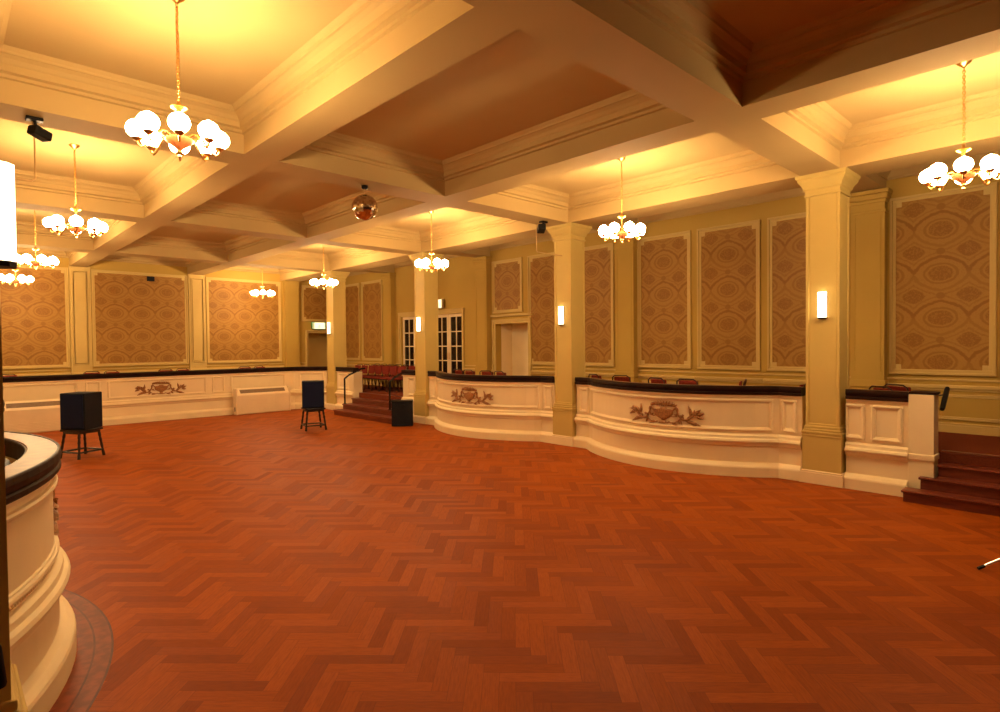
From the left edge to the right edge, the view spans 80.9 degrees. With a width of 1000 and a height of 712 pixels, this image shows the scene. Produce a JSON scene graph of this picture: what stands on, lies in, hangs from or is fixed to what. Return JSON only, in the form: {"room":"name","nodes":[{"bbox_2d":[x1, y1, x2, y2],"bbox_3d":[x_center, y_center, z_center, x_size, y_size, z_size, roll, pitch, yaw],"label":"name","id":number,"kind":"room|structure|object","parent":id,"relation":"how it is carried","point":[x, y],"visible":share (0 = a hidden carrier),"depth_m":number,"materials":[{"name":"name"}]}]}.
{"room":"ballroom","nodes":[
{"label":"ballroom","id":0,"kind":"room"},
{"bbox_2d":[0,254,326,375],"bbox_3d":[-11.080,-0.649,17.942,13.430,4.780,1.006,-2,2,-44],"label":"wall","id":1,"kind":"structure","parent":0,"point":[102,316],"depth_m":17.93,"materials":[{"name":"beige paint"}]},
{"bbox_2d":[16,247,76,257],"bbox_3d":[-11.937,-2.842,14.540,2.430,0.240,3.150,-2,2,-44],"label":"trim","id":2,"kind":"structure","parent":1,"relation":"attached to","point":[20,250],"depth_m":16.07,"materials":[{"name":"beige paint"}]},
{"bbox_2d":[101,255,200,266],"bbox_3d":[-9.807,-2.904,16.579,2.650,0.240,3.150,-2,2,-44],"label":"trim","id":3,"kind":"structure","parent":1,"relation":"attached to","point":[116,258],"depth_m":17.82,"materials":[{"name":"beige paint"}]},
{"bbox_2d":[224,265,296,273],"bbox_3d":[-7.607,-2.969,18.684,2.560,0.240,3.150,-2,2,-44],"label":"trim","id":4,"kind":"structure","parent":1,"relation":"attached to","point":[239,267],"depth_m":20.07,"materials":[{"name":"beige paint"}]},
{"bbox_2d":[305,330,326,366],"bbox_3d":[-6.604,0.036,21.814,1.300,1.995,0.055,-2,2,-44],"label":"door frame","id":5,"kind":"structure","parent":1,"relation":"in","point":[306,331],"depth_m":21.40,"materials":[{"name":"beige wood"}]},
{"bbox_2d":[311,322,325,328],"bbox_3d":[-6.688,-1.117,21.621,0.540,0.260,0.079,-2,2,-44],"label":"exit sign","id":6,"kind":"object","parent":1,"relation":"attached to","point":[314,325],"visible":1,"depth_m":21.58,"materials":[{"name":"white plastic"}]},
{"bbox_2d":[0,0,999,253],"bbox_3d":[-3.337,-3.011,9.925,13.630,0.120,22.100,-2,2,-44],"label":"ceiling","id":7,"kind":"structure","parent":0,"point":[517,82],"depth_m":6.29,"materials":[{"name":"beige paint"}]},
{"bbox_2d":[0,269,33,286],"bbox_3d":[-11.714,-2.315,14.164,0.689,1.278,0.689,-1,1,3],"label":"chandelier","id":8,"kind":"object","parent":7,"relation":"hanging from","point":[9,278],"visible":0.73,"depth_m":14.08,"materials":[{"name":"white glass"}]},
{"bbox_2d":[17,210,58,269],"bbox_3d":[-8.879,-2.282,11.203,0.686,1.278,0.686,0,1,12],"label":"chandelier","id":9,"kind":"object","parent":7,"relation":"hanging from","point":[41,260],"visible":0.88,"depth_m":11.16,"materials":[{"name":"white glass"}]},
{"bbox_2d":[16,233,93,252],"bbox_3d":[-10.678,-2.712,13.228,2.420,0.470,0.500,-2,2,-44],"label":"ceiling beam","id":10,"kind":"structure","parent":7,"relation":"attached to","point":[22,240],"depth_m":13.41,"materials":[{"name":"beige paint"}]},
{"bbox_2d":[16,218,120,240],"bbox_3d":[-9.040,-2.808,11.514,2.430,0.240,4.250,-2,2,-44],"label":"trim","id":11,"kind":"structure","parent":7,"relation":"attached to","point":[22,227],"depth_m":13.10,"materials":[{"name":"beige paint"}]},
{"bbox_2d":[43,144,107,238],"bbox_3d":[-5.822,-2.247,8.039,0.686,1.278,0.686,0,1,32],"label":"chandelier","id":12,"kind":"object","parent":7,"relation":"hanging from","point":[56,222],"visible":1,"depth_m":7.97,"materials":[{"name":"white glass"}]},
{"bbox_2d":[15,187,143,221],"bbox_3d":[-7.399,-2.674,9.804,2.420,0.470,0.500,-2,2,-44],"label":"ceiling beam","id":13,"kind":"structure","parent":7,"relation":"attached to","point":[29,199],"depth_m":9.85,"materials":[{"name":"beige paint"}]},
{"bbox_2d":[14,153,203,204],"bbox_3d":[-5.762,-2.770,8.090,2.430,0.240,4.250,-2,2,-44],"label":"trim","id":14,"kind":"structure","parent":7,"relation":"attached to","point":[171,170],"depth_m":9.53,"materials":[{"name":"beige paint"}]},
{"bbox_2d":[0,78,243,163],"bbox_3d":[-4.122,-2.636,6.381,2.420,0.470,0.500,-2,2,-44],"label":"ceiling beam","id":15,"kind":"structure","parent":7,"relation":"attached to","point":[61,111],"depth_m":6.00,"materials":[{"name":"beige paint"}]},
{"bbox_2d":[15,115,52,181],"bbox_3d":[-4.808,-2.061,5.716,0.724,0.638,0.190,-2,2,-44],"label":"spotlight","id":16,"kind":"object","parent":15,"relation":"attached to","point":[34,130],"visible":1,"depth_m":5.86,"materials":[{"name":"black paint"}]},
{"bbox_2d":[110,244,227,263],"bbox_3d":[-8.547,-2.775,15.267,2.640,0.470,0.500,-2,2,-44],"label":"ceiling beam","id":17,"kind":"structure","parent":7,"relation":"attached to","point":[132,250],"depth_m":15.09,"materials":[{"name":"beige paint"}]},
{"bbox_2d":[125,0,229,161],"bbox_3d":[-2.557,-2.210,4.658,0.691,1.278,0.691,-1,1,-5],"label":"chandelier","id":18,"kind":"object","parent":7,"relation":"hanging from","point":[143,128],"visible":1,"depth_m":4.58,"materials":[{"name":"white glass"}]},
{"bbox_2d":[130,235,272,253],"bbox_3d":[-6.909,-2.871,13.553,2.650,0.240,4.250,-2,2,-44],"label":"trim","id":19,"kind":"structure","parent":7,"relation":"attached to","point":[244,241],"depth_m":15.06,"materials":[{"name":"beige paint"}]},
{"bbox_2d":[0,0,434,134],"bbox_3d":[-2.501,-2.732,4.684,2.430,0.240,4.200,-2,2,-44],"label":"trim","id":20,"kind":"structure","parent":7,"relation":"attached to","point":[362,24],"depth_m":5.73,"materials":[{"name":"beige paint"}]},
{"bbox_2d":[163,211,306,240],"bbox_3d":[-5.269,-2.737,11.844,2.640,0.470,0.500,-2,2,-44],"label":"ceiling beam","id":21,"kind":"structure","parent":7,"relation":"attached to","point":[191,220],"depth_m":11.66,"materials":[{"name":"beige paint"}]},
{"bbox_2d":[250,267,274,298],"bbox_3d":[-7.551,-2.447,18.634,0.691,1.278,0.691,-1,1,0],"label":"chandelier","id":22,"kind":"object","parent":7,"relation":"hanging from","point":[255,293],"visible":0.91,"depth_m":18.54,"materials":[{"name":"white glass"}]},
{"bbox_2d":[241,257,329,271],"bbox_3d":[-6.348,-2.839,17.372,2.550,0.470,0.500,-2,2,-44],"label":"ceiling beam","id":23,"kind":"structure","parent":7,"relation":"attached to","point":[267,262],"depth_m":17.24,"materials":[{"name":"beige paint"}]},
{"bbox_2d":[190,190,396,226],"bbox_3d":[-3.631,-2.833,10.129,2.650,0.240,4.250,-2,2,-44],"label":"trim","id":24,"kind":"structure","parent":7,"relation":"attached to","point":[343,206],"depth_m":11.58,"materials":[{"name":"beige paint"}]},
{"bbox_2d":[69,0,568,266],"bbox_3d":[-4.493,-2.682,8.821,0.420,0.470,21.700,-2,2,-44],"label":"ceiling beam","id":25,"kind":"structure","parent":7,"relation":"attached to","point":[443,33],"depth_m":5.44,"materials":[{"name":"beige paint"}]},
{"bbox_2d":[310,244,337,287],"bbox_3d":[-4.715,-2.414,15.672,0.686,1.278,0.686,0,1,12],"label":"chandelier","id":26,"kind":"object","parent":7,"relation":"hanging from","point":[323,282],"visible":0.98,"depth_m":15.60,"materials":[{"name":"white glass"}]},
{"bbox_2d":[269,248,382,262],"bbox_3d":[-4.710,-2.935,15.658,2.560,0.240,4.250,-2,2,-44],"label":"trim","id":27,"kind":"structure","parent":7,"relation":"attached to","point":[349,253],"depth_m":17.26,"materials":[{"name":"beige paint"}]},
{"bbox_2d":[264,149,444,201],"bbox_3d":[-1.991,-2.698,8.420,2.640,0.470,0.500,-2,2,-44],"label":"ceiling beam","id":28,"kind":"structure","parent":7,"relation":"attached to","point":[304,163],"depth_m":8.20,"materials":[{"name":"beige paint"}]},
{"bbox_2d":[352,185,377,220],"bbox_3d":[-1.957,-2.215,8.486,0.370,0.499,0.370,-2,2,-44],"label":"ball","id":29,"kind":"object","parent":28,"relation":"hanging from","point":[364,206],"visible":1,"depth_m":8.36,"materials":[{"name":"silver mirror"}]},
{"bbox_2d":[316,234,420,254],"bbox_3d":[-3.070,-2.801,13.949,2.550,0.470,0.500,-2,2,-44],"label":"ceiling beam","id":30,"kind":"structure","parent":7,"relation":"attached to","point":[357,241],"depth_m":13.84,"materials":[{"name":"beige paint"}]},
{"bbox_2d":[359,267,394,272],"bbox_3d":[-4.333,-2.963,19.300,1.710,0.340,0.480,-2,2,-44],"label":"ceiling beam","id":31,"kind":"structure","parent":7,"relation":"attached to","point":[376,269],"depth_m":19.41,"materials":[{"name":"beige paint"}]},
{"bbox_2d":[415,211,447,272],"bbox_3d":[-1.430,-2.376,12.242,0.691,1.278,0.691,-1,1,-5],"label":"chandelier","id":32,"kind":"object","parent":7,"relation":"hanging from","point":[426,264],"visible":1,"depth_m":12.13,"materials":[{"name":"white glass"}]},
{"bbox_2d":[352,215,518,242],"bbox_3d":[-1.432,-2.897,12.234,2.560,0.240,4.250,-2,2,-44],"label":"trim","id":33,"kind":"structure","parent":7,"relation":"attached to","point":[485,221],"depth_m":13.66,"materials":[{"name":"beige paint"}]},
{"bbox_2d":[449,249,489,257],"bbox_3d":[-1.055,-2.925,15.876,1.710,0.340,0.480,-2,2,-44],"label":"ceiling beam","id":34,"kind":"structure","parent":7,"relation":"attached to","point":[474,253],"depth_m":15.97,"materials":[{"name":"beige paint"}]},
{"bbox_2d":[462,0,483,6],"bbox_3d":[-0.878,-2.598,2.993,2.420,0.470,0.500,-2,2,-44],"label":"ceiling beam","id":35,"kind":"structure","parent":7,"relation":"attached to","point":[474,3],"depth_m":3.96,"materials":[{"name":"beige paint"}]},
{"bbox_2d":[302,89,667,181],"bbox_3d":[-0.370,-2.795,6.724,2.650,0.240,4.200,-2,2,-44],"label":"trim","id":36,"kind":"structure","parent":7,"relation":"attached to","point":[629,105],"depth_m":7.80,"materials":[{"name":"beige paint"}]},
{"bbox_2d":[448,193,567,226],"bbox_3d":[0.208,-2.763,10.525,2.550,0.470,0.500,-2,2,-44],"label":"ceiling beam","id":37,"kind":"structure","parent":7,"relation":"attached to","point":[494,204],"depth_m":10.38,"materials":[{"name":"beige paint"}]},
{"bbox_2d":[536,221,561,255],"bbox_3d":[0.966,-2.249,11.201,0.759,0.598,0.257,-2,2,-44],"label":"spotlight","id":38,"kind":"object","parent":37,"relation":"attached to","point":[541,228],"visible":1,"depth_m":10.98,"materials":[{"name":"black paint"}]},
{"bbox_2d":[187,0,999,274],"bbox_3d":[-2.272,-2.747,10.947,0.450,0.470,21.700,-2,2,-44],"label":"ceiling beam","id":39,"kind":"structure","parent":7,"relation":"attached to","point":[971,33],"depth_m":6.00,"materials":[{"name":"beige paint"}]},
{"bbox_2d":[592,221,635,232],"bbox_3d":[2.223,-2.887,12.452,1.710,0.340,0.480,-2,2,-44],"label":"ceiling beam","id":40,"kind":"structure","parent":7,"relation":"attached to","point":[618,223],"depth_m":12.42,"materials":[{"name":"beige paint"}]},
{"bbox_2d":[599,157,645,242],"bbox_3d":[1.834,-2.338,8.832,0.686,1.278,0.686,0,1,12],"label":"chandelier","id":41,"kind":"object","parent":7,"relation":"hanging from","point":[640,228],"visible":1,"depth_m":8.75,"materials":[{"name":"white glass"}]},
{"bbox_2d":[518,0,741,120],"bbox_3d":[1.253,-2.661,5.032,2.640,0.470,0.500,-2,2,-44],"label":"ceiling beam","id":42,"kind":"structure","parent":7,"relation":"attached to","point":[612,38],"depth_m":4.77,"materials":[{"name":"beige paint"}]},
{"bbox_2d":[495,150,776,210],"bbox_3d":[1.829,-2.859,8.829,2.560,0.240,4.200,-2,2,-44],"label":"trim","id":43,"kind":"structure","parent":7,"relation":"attached to","point":[748,160],"depth_m":9.86,"materials":[{"name":"beige paint"}]},
{"bbox_2d":[280,116,999,280],"bbox_3d":[-0.029,-2.813,13.094,0.660,0.470,21.700,-2,2,-44],"label":"crown molding","id":44,"kind":"structure","parent":7,"relation":"attached to","point":[983,135],"depth_m":9.15,"materials":[{"name":"beige paint"}]},
{"bbox_2d":[715,112,839,175],"bbox_3d":[3.452,-2.725,7.138,2.550,0.470,0.500,-2,2,-44],"label":"ceiling beam","id":45,"kind":"structure","parent":7,"relation":"attached to","point":[779,138],"depth_m":6.96,"materials":[{"name":"beige paint"}]},
{"bbox_2d":[622,0,991,82],"bbox_3d":[2.769,-2.758,3.445,2.650,0.240,3.900,-2,2,-44],"label":"trim","id":46,"kind":"structure","parent":7,"relation":"attached to","point":[694,23],"depth_m":5.01,"materials":[{"name":"beige paint"}]},
{"bbox_2d":[850,173,885,192],"bbox_3d":[5.466,-2.849,9.065,1.710,0.340,0.480,-2,2,-44],"label":"ceiling beam","id":47,"kind":"structure","parent":7,"relation":"attached to","point":[872,181],"depth_m":9.23,"materials":[{"name":"beige paint"}]},
{"bbox_2d":[784,88,999,150],"bbox_3d":[4.969,-2.822,5.550,2.560,0.240,3.900,-2,2,-44],"label":"trim","id":48,"kind":"structure","parent":7,"relation":"attached to","point":[820,118],"depth_m":7.09,"materials":[{"name":"beige paint"}]},
{"bbox_2d":[919,60,999,191],"bbox_3d":[4.655,-2.305,5.886,0.686,1.278,0.686,-1,1,-29],"label":"chandelier","id":49,"kind":"object","parent":7,"relation":"hanging from","point":[935,175],"visible":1,"depth_m":5.84,"materials":[{"name":"white glass"}]},
{"bbox_2d":[28,409,999,711],"bbox_3d":[-3.274,1.872,10.732,14.630,0.122,23.100,-2,2,-44],"label":"floor","id":50,"kind":"structure","parent":0,"point":[257,562],"depth_m":4.93,"materials":[{"name":"brown wood"}]},
{"bbox_2d":[0,300,27,711],"bbox_3d":[-1.976,-0.176,1.969,0.650,4.309,0.650,-2,2,-44],"label":"column","id":51,"kind":"structure","parent":50,"relation":"on","point":[12,699],"depth_m":1.98,"materials":[{"name":"beige paint"}]},
{"bbox_2d":[0,644,6,688],"bbox_3d":[-1.527,0.929,1.774,0.048,0.133,0.100,-2,2,-44],"label":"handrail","id":52,"kind":"object","parent":51,"relation":"attached to","point":[3,679],"visible":1,"depth_m":1.75,"materials":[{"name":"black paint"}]},
{"bbox_2d":[0,161,16,268],"bbox_3d":[-1.805,-0.509,2.129,0.068,0.374,0.120,-2,2,-44],"label":"wall light","id":53,"kind":"object","parent":51,"relation":"attached to","point":[8,250],"visible":1,"depth_m":2.10,"materials":[{"name":"white glass"}]},
{"bbox_2d":[4,399,60,432],"bbox_3d":[-11.043,1.436,14.016,1.474,0.770,0.252,-2,2,-44],"label":"heater","id":54,"kind":"object","parent":50,"relation":"on","point":[32,416],"visible":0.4,"depth_m":13.88,"materials":[{"name":"beige metal"}]},
{"bbox_2d":[6,401,59,407],"bbox_3d":[-11.024,1.151,13.990,1.170,0.103,0.098,-2,2,-44],"label":"grille","id":55,"kind":"object","parent":54,"relation":"attached to","point":[17,404],"depth_m":13.93,"materials":[{"name":"metal"}]},
{"bbox_2d":[4,431,76,711],"bbox_3d":[-3.400,1.283,3.868,0.923,1.342,4.122,-2,2,-44],"label":"partition wall","id":56,"kind":"structure","parent":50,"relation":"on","point":[42,623],"depth_m":3.34,"materials":[{"name":"beige paint"}]},
{"bbox_2d":[60,427,105,459],"bbox_3d":[-7.692,1.594,10.790,0.522,0.529,0.522,0,1,18],"label":"stool","id":57,"kind":"object","parent":50,"relation":"on","point":[77,432],"visible":0.89,"depth_m":10.65,"materials":[{"name":"black wood"}]},
{"bbox_2d":[60,391,102,429],"bbox_3d":[-7.699,0.998,10.778,0.473,0.657,0.450,0,1,4],"label":"loudspeaker","id":58,"kind":"object","parent":57,"relation":"on","point":[78,410],"visible":1,"depth_m":10.57,"materials":[{"name":"black fabric"}]},
{"bbox_2d":[60,395,83,428],"bbox_3d":[-7.714,1.002,10.562,0.430,0.615,0.016,0,1,4],"label":"grille","id":59,"kind":"object","parent":58,"relation":"attached to","point":[71,406],"depth_m":10.55,"materials":[{"name":"black fabric"}]},
{"bbox_2d":[3,366,327,425],"bbox_3d":[-8.896,1.089,15.999,8.825,1.342,0.893,-2,2,-44],"label":"partition wall","id":60,"kind":"structure","parent":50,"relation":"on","point":[131,397],"depth_m":16.06,"materials":[{"name":"beige paint"}]},
{"bbox_2d":[233,385,290,414],"bbox_3d":[-7.176,1.323,17.718,1.644,0.770,0.252,-2,2,-44],"label":"heater","id":61,"kind":"object","parent":50,"relation":"on","point":[275,398],"visible":1,"depth_m":17.60,"materials":[{"name":"beige metal"}]},
{"bbox_2d":[240,387,284,392],"bbox_3d":[-7.157,1.038,17.692,1.340,0.103,0.098,-2,2,-44],"label":"grille","id":62,"kind":"object","parent":61,"relation":"attached to","point":[259,389],"depth_m":17.72,"materials":[{"name":"metal"}]},
{"bbox_2d":[300,407,326,430],"bbox_3d":[-4.467,1.496,14.043,0.522,0.529,0.522,-1,1,-32],"label":"stool","id":63,"kind":"object","parent":50,"relation":"on","point":[306,410],"visible":0.98,"depth_m":13.95,"materials":[{"name":"black wood"}]},
{"bbox_2d":[302,380,323,407],"bbox_3d":[-4.474,0.910,14.030,0.503,0.637,0.420,-1,1,-18],"label":"loudspeaker","id":64,"kind":"object","parent":63,"relation":"on","point":[312,390],"visible":1,"depth_m":13.83,"materials":[{"name":"black fabric"}]},
{"bbox_2d":[321,271,349,409],"bbox_3d":[-5.165,-0.483,18.530,0.650,4.309,0.650,-2,2,-44],"label":"column","id":65,"kind":"structure","parent":50,"relation":"on","point":[335,297],"depth_m":18.37,"materials":[{"name":"beige paint"}]},
{"bbox_2d":[334,367,362,408],"bbox_3d":[-4.641,1.008,17.922,0.368,1.342,1.060,-2,2,-44],"label":"partition wall","id":66,"kind":"structure","parent":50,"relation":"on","point":[354,381],"depth_m":17.74,"materials":[{"name":"beige paint"}]},
{"bbox_2d":[333,392,402,423],"bbox_3d":[-3.433,1.409,16.222,0.990,0.587,3.040,-2,2,-44],"label":"stairs","id":67,"kind":"structure","parent":50,"relation":"on","point":[375,410],"depth_m":16.24,"materials":[{"name":"red wood"}]},
{"bbox_2d":[343,367,364,403],"bbox_3d":[-4.318,0.872,17.377,0.732,1.041,0.100,-2,2,-44],"label":"handrail","id":68,"kind":"object","parent":67,"relation":"attached to","point":[364,367],"visible":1,"depth_m":17.15,"materials":[{"name":"black metal"}]},
{"bbox_2d":[388,373,400,409],"bbox_3d":[-2.729,0.917,15.618,0.593,0.991,0.100,-2,2,-44],"label":"handrail","id":69,"kind":"object","parent":67,"relation":"attached to","point":[399,374],"visible":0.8,"depth_m":15.44,"materials":[{"name":"black metal"}]},
{"bbox_2d":[391,399,412,426],"bbox_3d":[-2.430,1.414,14.572,0.536,0.625,0.431,-1,1,-10],"label":"speaker","id":70,"kind":"object","parent":50,"relation":"on","point":[402,410],"visible":1,"depth_m":14.38,"materials":[{"name":"black plastic"}]},
{"bbox_2d":[401,370,415,414],"bbox_3d":[-2.370,1.036,15.466,0.253,1.342,0.594,-2,2,-44],"label":"partition wall","id":71,"kind":"structure","parent":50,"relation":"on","point":[409,380],"depth_m":15.43,"materials":[{"name":"beige paint"}]},
{"bbox_2d":[408,252,442,423],"bbox_3d":[-1.887,-0.445,15.107,0.650,4.309,0.650,-2,2,-44],"label":"column","id":72,"kind":"structure","parent":50,"relation":"on","point":[425,283],"depth_m":14.95,"materials":[{"name":"beige paint"}]},
{"bbox_2d":[417,317,420,331],"bbox_3d":[-2.086,-0.799,14.955,0.068,0.374,0.120,-2,2,-44],"label":"wall light","id":73,"kind":"object","parent":72,"relation":"attached to","point":[418,318],"visible":1,"depth_m":14.92,"materials":[{"name":"white glass"}]},
{"bbox_2d":[426,371,554,442],"bbox_3d":[-0.571,1.067,13.103,0.923,1.342,4.172,-2,2,-44],"label":"partition wall","id":74,"kind":"structure","parent":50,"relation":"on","point":[492,407],"depth_m":12.33,"materials":[{"name":"beige paint"}]},
{"bbox_2d":[546,222,591,446],"bbox_3d":[1.391,-0.407,11.683,0.650,4.309,0.650,-2,2,-44],"label":"column","id":75,"kind":"structure","parent":50,"relation":"on","point":[568,238],"depth_m":11.52,"materials":[{"name":"beige paint"}]},
{"bbox_2d":[558,306,563,324],"bbox_3d":[1.192,-0.790,11.531,0.068,0.374,0.120,-2,2,-44],"label":"wall light","id":76,"kind":"object","parent":75,"relation":"attached to","point":[560,308],"visible":1,"depth_m":11.50,"materials":[{"name":"white glass"}]},
{"bbox_2d":[573,377,805,480],"bbox_3d":[2.690,1.105,9.697,0.923,1.342,4.122,-2,2,-44],"label":"partition wall","id":77,"kind":"structure","parent":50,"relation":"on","point":[723,430],"depth_m":8.98,"materials":[{"name":"beige paint"}]},
{"bbox_2d":[795,167,860,487],"bbox_3d":[4.634,-0.369,8.296,0.650,4.309,0.650,-2,2,-44],"label":"column","id":78,"kind":"structure","parent":50,"relation":"on","point":[827,193],"depth_m":8.14,"materials":[{"name":"beige paint"}]},
{"bbox_2d":[817,292,826,318],"bbox_3d":[4.457,-0.703,8.123,0.068,0.374,0.120,-2,2,-44],"label":"wall light","id":79,"kind":"object","parent":78,"relation":"attached to","point":[822,296],"visible":1,"depth_m":8.09,"materials":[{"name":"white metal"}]},
{"bbox_2d":[844,389,940,496],"bbox_3d":[5.134,1.122,7.705,0.358,1.342,1.001,-2,2,-44],"label":"partition wall","id":80,"kind":"structure","parent":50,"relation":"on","point":[892,436],"depth_m":7.62,"materials":[{"name":"beige paint"}]},
{"bbox_2d":[939,387,949,410],"bbox_3d":[5.616,0.538,7.443,0.367,0.287,0.110,-2,2,-44],"label":"handrail","id":81,"kind":"object","parent":80,"relation":"attached to","point":[945,394],"visible":0.95,"depth_m":7.40,"materials":[{"name":"black metal"}]},
{"bbox_2d":[901,450,999,516],"bbox_3d":[6.312,1.515,6.376,0.730,0.587,3.145,-2,2,-44],"label":"stairs","id":82,"kind":"structure","parent":50,"relation":"on","point":[975,489],"depth_m":7.04,"materials":[{"name":"red wood"}]},
{"bbox_2d":[977,558,999,569],"bbox_3d":[4.773,1.225,5.062,0.921,1.248,0.908,-2,2,-44],"label":"tripod stand","id":83,"kind":"object","parent":50,"relation":"on","point":[998,559],"visible":1,"depth_m":5.08,"materials":[{"name":"grey metal"}]},
{"bbox_2d":[345,164,999,436],"bbox_3d":[1.587,-0.705,14.663,1.038,4.780,22.101,-2,2,-43],"label":"wall","id":84,"kind":"structure","parent":0,"point":[716,297],"depth_m":11.08,"materials":[{"name":"beige paint"}]},
{"bbox_2d":[347,271,370,276],"bbox_3d":[-5.589,-3.048,20.609,1.720,0.200,3.160,-2,2,-44],"label":"trim","id":85,"kind":"structure","parent":84,"relation":"attached to","point":[354,272],"depth_m":21.41,"materials":[{"name":"beige paint"}]},
{"bbox_2d":[398,312,414,386],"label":"door","id":86,"kind":"structure","parent":84,"relation":"in","point":[409,334],"depth_m":19.51,"materials":[{"name":"beige paint"}]},
{"bbox_2d":[380,254,460,267],"bbox_3d":[-2.695,-3.014,17.586,1.720,0.200,4.270,-2,2,-44],"label":"trim","id":87,"kind":"structure","parent":84,"relation":"attached to","point":[445,256],"depth_m":19.13,"materials":[{"name":"beige paint"}]},
{"bbox_2d":[438,299,443,308],"bbox_3d":[-1.855,-1.587,17.838,0.079,0.280,0.360,-2,2,-44],"label":"wall light","id":88,"kind":"object","parent":84,"relation":"attached to","point":[440,301],"visible":0.57,"depth_m":17.73,"materials":[{"name":"white glass"}]},
{"bbox_2d":[438,308,464,373],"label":"door","id":89,"kind":"structure","parent":84,"relation":"in","point":[450,324],"depth_m":18.04,"materials":[{"name":"beige paint"}]},
{"bbox_2d":[490,313,532,375],"bbox_3d":[0.298,-0.017,15.737,0.070,2.215,1.560,-2,2,-44],"label":"door frame","id":90,"kind":"structure","parent":84,"relation":"in","point":[519,320],"depth_m":15.73,"materials":[{"name":"beige wood"}]},
{"bbox_2d":[476,229,598,250],"bbox_3d":[0.583,-2.976,14.163,1.720,0.200,4.270,-2,2,-44],"label":"trim","id":91,"kind":"structure","parent":84,"relation":"attached to","point":[546,237],"depth_m":15.39,"materials":[{"name":"beige paint"}]},
{"bbox_2d":[623,187,804,224],"bbox_3d":[3.844,-2.938,10.757,1.720,0.200,4.220,-2,2,-44],"label":"trim","id":92,"kind":"structure","parent":84,"relation":"attached to","point":[796,192],"depth_m":11.43,"materials":[{"name":"beige paint"}]},
{"bbox_2d":[876,150,999,180],"bbox_3d":[6.980,-2.901,7.482,1.720,0.200,3.910,-2,2,-44],"label":"trim","id":93,"kind":"structure","parent":84,"relation":"attached to","point":[915,170],"depth_m":9.12,"materials":[{"name":"beige paint"}]},
{"bbox_2d":[359,384,999,475],"bbox_3d":[0.499,1.424,13.647,2.730,0.585,21.700,-2,2,-44],"label":"floor","id":94,"kind":"structure","parent":0,"point":[983,444],"depth_m":7.90,"materials":[{"name":"red carpet"}]},
{"bbox_2d":[361,364,369,387],"bbox_3d":[-4.543,0.671,19.090,0.507,0.795,0.411,-2,2,-44],"label":"banquet chair","id":95,"kind":"object","parent":94,"relation":"on","point":[364,365],"visible":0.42,"depth_m":19.13,"materials":[{"name":"red fabric"}]},
{"bbox_2d":[362,364,376,388],"bbox_3d":[-4.250,0.675,18.783,0.507,0.795,0.411,-2,2,-44],"label":"banquet chair","id":96,"kind":"object","parent":94,"relation":"on","point":[371,369],"visible":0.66,"depth_m":18.83,"materials":[{"name":"red fabric"}]},
{"bbox_2d":[364,365,383,390],"bbox_3d":[-3.956,0.678,18.476,0.507,0.795,0.411,-2,2,-44],"label":"banquet chair","id":97,"kind":"object","parent":94,"relation":"on","point":[378,370],"visible":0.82,"depth_m":18.46,"materials":[{"name":"red fabric"}]},
{"bbox_2d":[372,365,390,391],"bbox_3d":[-3.662,0.681,18.169,0.507,0.795,0.411,-2,2,-44],"label":"banquet chair","id":98,"kind":"object","parent":94,"relation":"on","point":[386,367],"visible":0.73,"depth_m":18.18,"materials":[{"name":"red fabric"}]},
{"bbox_2d":[379,365,398,391],"bbox_3d":[-3.368,0.685,17.862,0.507,0.795,0.411,-2,2,-44],"label":"banquet chair","id":99,"kind":"object","parent":94,"relation":"on","point":[393,370],"visible":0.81,"depth_m":17.85,"materials":[{"name":"red fabric"}]},
{"bbox_2d":[387,365,406,392],"bbox_3d":[-3.074,0.688,17.555,0.507,0.795,0.411,-2,2,-44],"label":"banquet chair","id":100,"kind":"object","parent":94,"relation":"on","point":[400,368],"visible":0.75,"depth_m":17.52,"materials":[{"name":"red fabric"}]},
{"bbox_2d":[479,370,493,374],"bbox_3d":[-0.196,0.732,14.041,0.411,0.795,0.507,0,1,36],"label":"banquet chair","id":101,"kind":"object","parent":94,"relation":"on","point":[489,372],"visible":0.2,"depth_m":13.88,"materials":[{"name":"red fabric"}]},
{"bbox_2d":[612,375,630,381],"bbox_3d":[2.479,0.757,11.536,0.411,0.795,0.507,0,1,36],"label":"banquet chair","id":102,"kind":"object","parent":94,"relation":"on","point":[616,378],"visible":0.2,"depth_m":11.37,"materials":[{"name":"red fabric"}]},
{"bbox_2d":[648,377,666,383],"bbox_3d":[2.961,0.773,10.526,0.507,0.795,0.411,-1,1,-34],"label":"banquet chair","id":103,"kind":"object","parent":94,"relation":"on","point":[653,379],"visible":0.24,"depth_m":10.41,"materials":[{"name":"red fabric"}]},
{"bbox_2d":[676,378,697,384],"bbox_3d":[3.329,0.778,10.141,0.411,0.795,0.507,0,2,41],"label":"banquet chair","id":104,"kind":"object","parent":94,"relation":"on","point":[681,381],"visible":0.25,"depth_m":9.99,"materials":[{"name":"red fabric"}]},
{"bbox_2d":[868,385,895,390],"bbox_3d":[5.410,0.800,8.049,0.507,0.795,0.411,-1,1,-14],"label":"banquet chair","id":105,"kind":"object","parent":94,"relation":"on","point":[870,387],"visible":0.2,"depth_m":8.01,"materials":[{"name":"red fabric"}]},
{"bbox_2d":[884,384,910,390],"bbox_3d":[5.815,0.790,8.376,0.507,0.795,0.411,-1,1,-19],"label":"banquet chair","id":106,"kind":"object","parent":94,"relation":"on","point":[896,387],"visible":0.19,"depth_m":8.28,"materials":[{"name":"red fabric"}]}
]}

